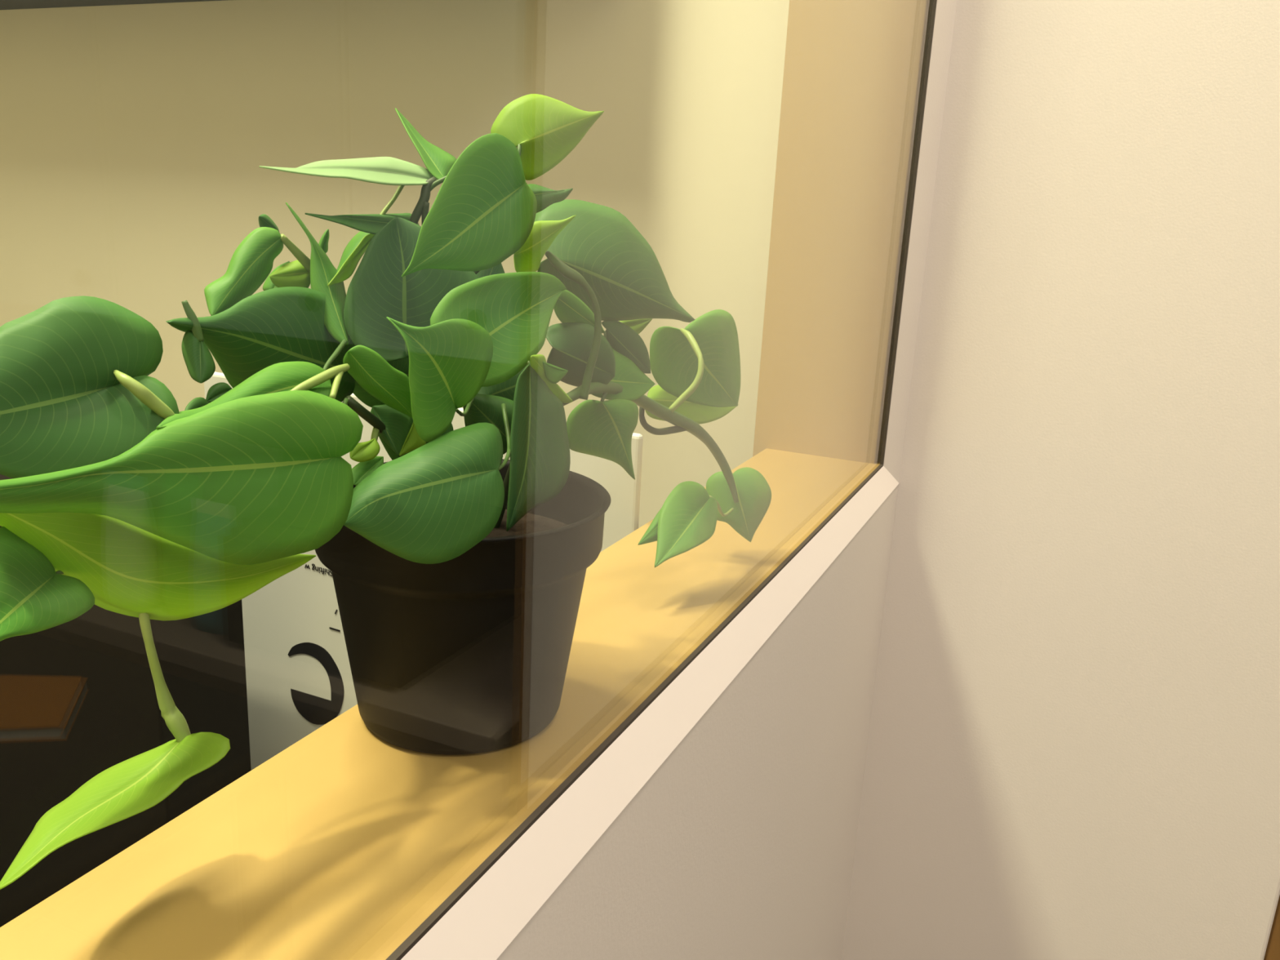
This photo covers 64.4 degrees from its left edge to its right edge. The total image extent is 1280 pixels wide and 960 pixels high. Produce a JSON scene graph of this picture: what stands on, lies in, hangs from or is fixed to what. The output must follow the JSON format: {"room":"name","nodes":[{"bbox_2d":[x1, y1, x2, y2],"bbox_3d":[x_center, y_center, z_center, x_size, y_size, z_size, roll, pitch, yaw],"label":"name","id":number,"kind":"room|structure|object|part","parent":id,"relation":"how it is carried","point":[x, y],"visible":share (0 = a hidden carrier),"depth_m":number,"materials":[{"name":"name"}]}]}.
{"room":"office corridor","nodes":[
{"label":"office corridor","id":0,"kind":"room"},
{"bbox_2d":[0,0,789,528],"bbox_3d":[-0.958,-0.784,2.003,2.985,2.800,0.100,9,16,23],"label":"wall","id":1,"kind":"structure","parent":0,"point":[135,139],"depth_m":1.77,"materials":[{"name":"beige paint"}]},
{"bbox_2d":[0,0,224,9],"bbox_3d":[-1.158,-1.205,1.734,2.402,0.668,0.357,9,16,23],"label":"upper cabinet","id":2,"kind":"object","parent":1,"relation":"attached to","point":[4,4],"visible":1,"depth_m":1.94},
{"bbox_2d":[496,484,898,959],"bbox_3d":[-0.266,0.696,0.140,0.096,0.975,2.130,9,16,23],"label":"wall","id":3,"kind":"structure","parent":0,"point":[740,845],"depth_m":0.62,"materials":[{"name":"white paint"}]},
{"bbox_2d":[0,0,956,959],"bbox_3d":[-0.212,-0.641,-0.210,0.130,1.860,2.130,9,16,23],"label":"window","id":4,"kind":"structure","parent":3,"relation":"in","point":[348,842],"depth_m":0.48,"materials":[{"name":"beige wood"}]},
{"bbox_2d":[0,93,771,889],"bbox_3d":[-0.058,-0.032,0.425,0.121,0.252,0.459,9,16,23],"label":"potted plant","id":5,"kind":"object","parent":4,"relation":"on","point":[458,567],"visible":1,"depth_m":0.35,"materials":[{"name":"green plant"}]},
{"bbox_3d":[-0.130,-0.001,0.311,0.024,0.038,0.098,9,16,23],"label":"stem","id":6,"kind":"part","parent":5,"relation":"part of","materials":[{"name":"green plant"}]},
{"bbox_3d":[-0.104,-0.042,0.346,0.002,0.011,0.021,5,15,6],"label":"stem","id":7,"kind":"part","parent":5,"relation":"part of","materials":[{"name":"green plant"}]},
{"bbox_3d":[-0.098,-0.031,0.328,0.002,0.009,0.015,2,15,-4],"label":"stem","id":8,"kind":"part","parent":5,"relation":"part of","materials":[{"name":"green plant"}]},
{"bbox_3d":[-0.117,-0.015,0.323,0.006,0.015,0.060,12,18,31],"label":"stem","id":9,"kind":"part","parent":5,"relation":"part of","materials":[{"name":"green plant"}]},
{"bbox_3d":[-0.093,-0.015,0.356,0.003,0.008,0.010,2,15,-3],"label":"stem","id":10,"kind":"part","parent":5,"relation":"part of","materials":[{"name":"green plant"}]},
{"bbox_3d":[-0.085,-0.104,0.393,0.007,0.026,0.015,9,16,23],"label":"stem","id":11,"kind":"part","parent":5,"relation":"part of","materials":[{"name":"plant"}]},
{"bbox_3d":[-0.083,-0.097,0.393,0.003,0.020,0.006,-3,16,-20],"label":"stem","id":12,"kind":"part","parent":5,"relation":"part of","materials":[{"name":"plant"}]},
{"bbox_3d":[-0.079,-0.115,0.394,0.009,0.007,0.002,0,15,-9],"label":"stem","id":13,"kind":"part","parent":5,"relation":"part of","materials":[{"name":"green plant"}]},
{"bbox_3d":[-0.074,0.051,0.419,0.119,0.094,0.119,9,16,23],"label":"pot","id":14,"kind":"part","parent":5,"relation":"part of","materials":[{"name":"black plastic"}]},
{"bbox_3d":[-0.064,-0.027,0.370,0.003,0.005,0.033,3,15,-1],"label":"stem","id":15,"kind":"part","parent":5,"relation":"part of","materials":[{"name":"green plant"}]},
{"bbox_3d":[-0.049,-0.016,0.367,0.004,0.014,0.053,1,15,-6],"label":"stem","id":16,"kind":"part","parent":5,"relation":"part of","materials":[{"name":"green plant"}]},
{"bbox_3d":[-0.061,-0.107,0.412,0.031,0.059,0.004,-10,20,-40],"label":"stem","id":17,"kind":"part","parent":5,"relation":"part of","materials":[{"name":"green plant"}]},
{"bbox_3d":[-0.027,-0.063,0.420,0.024,0.061,0.010,-1,15,-13],"label":"stem","id":18,"kind":"part","parent":5,"relation":"part of","materials":[{"name":"green plant"}]},
{"bbox_3d":[-0.016,-0.038,0.456,0.002,0.006,0.007,9,16,23],"label":"stem","id":19,"kind":"part","parent":5,"relation":"part of","materials":[{"name":"green plant"}]},
{"bbox_3d":[-0.262,0.215,0.004,0.106,0.026,2.099,9,16,23],"label":"sill","id":20,"kind":"part","parent":4,"relation":"part of","materials":[{"name":"yellow wood"}]},
{"bbox_3d":[-0.202,0.220,-0.005,0.011,0.025,2.130,9,16,23],"label":"trim","id":21,"kind":"part","parent":4,"relation":"part of","materials":[{"name":"white paint"}]},
{"bbox_3d":[0.271,-0.874,0.687,0.011,1.825,0.043,9,16,23],"label":"trim","id":22,"kind":"part","parent":4,"relation":"part of","materials":[{"name":"white paint"}]},
{"bbox_2d":[841,0,1279,959],"bbox_3d":[0.410,-0.411,0.873,0.490,2.800,0.200,9,16,23],"label":"wall","id":23,"kind":"structure","parent":0,"point":[1073,753],"depth_m":0.87,"materials":[{"name":"white paint"}]},
{"bbox_2d":[1263,895,1279,959],"bbox_3d":[0.613,-0.358,0.715,0.016,2.800,0.056,9,16,23],"label":"trim","id":24,"kind":"structure","parent":23,"relation":"attached to","point":[1273,950],"depth_m":0.89,"materials":[{"name":"brown wood"}]},
{"bbox_3d":[-0.484,1.063,0.709,5.400,0.050,3.000,9,16,23],"label":"floor","id":25,"kind":"structure","parent":0,"visible":0},
{"bbox_3d":[-0.495,0.681,1.073,0.985,0.500,1.200,9,16,23],"label":"desk","id":26,"kind":"object","parent":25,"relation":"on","visible":0},
{"bbox_2d":[0,474,251,927],"bbox_3d":[-0.571,0.218,0.871,0.552,0.489,0.082,9,16,23],"label":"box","id":27,"kind":"object","parent":26,"relation":"on","point":[78,700],"visible":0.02,"depth_m":0.75,"materials":[{"name":"cardboard"}]},
{"bbox_3d":[-0.559,-0.015,0.809,0.552,0.006,0.082,9,16,23],"label":"lid","id":28,"kind":"part","parent":27,"relation":"part of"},
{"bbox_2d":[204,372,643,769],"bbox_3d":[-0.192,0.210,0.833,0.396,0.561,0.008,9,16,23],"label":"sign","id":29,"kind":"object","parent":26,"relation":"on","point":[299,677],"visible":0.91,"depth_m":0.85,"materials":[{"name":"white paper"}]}
]}

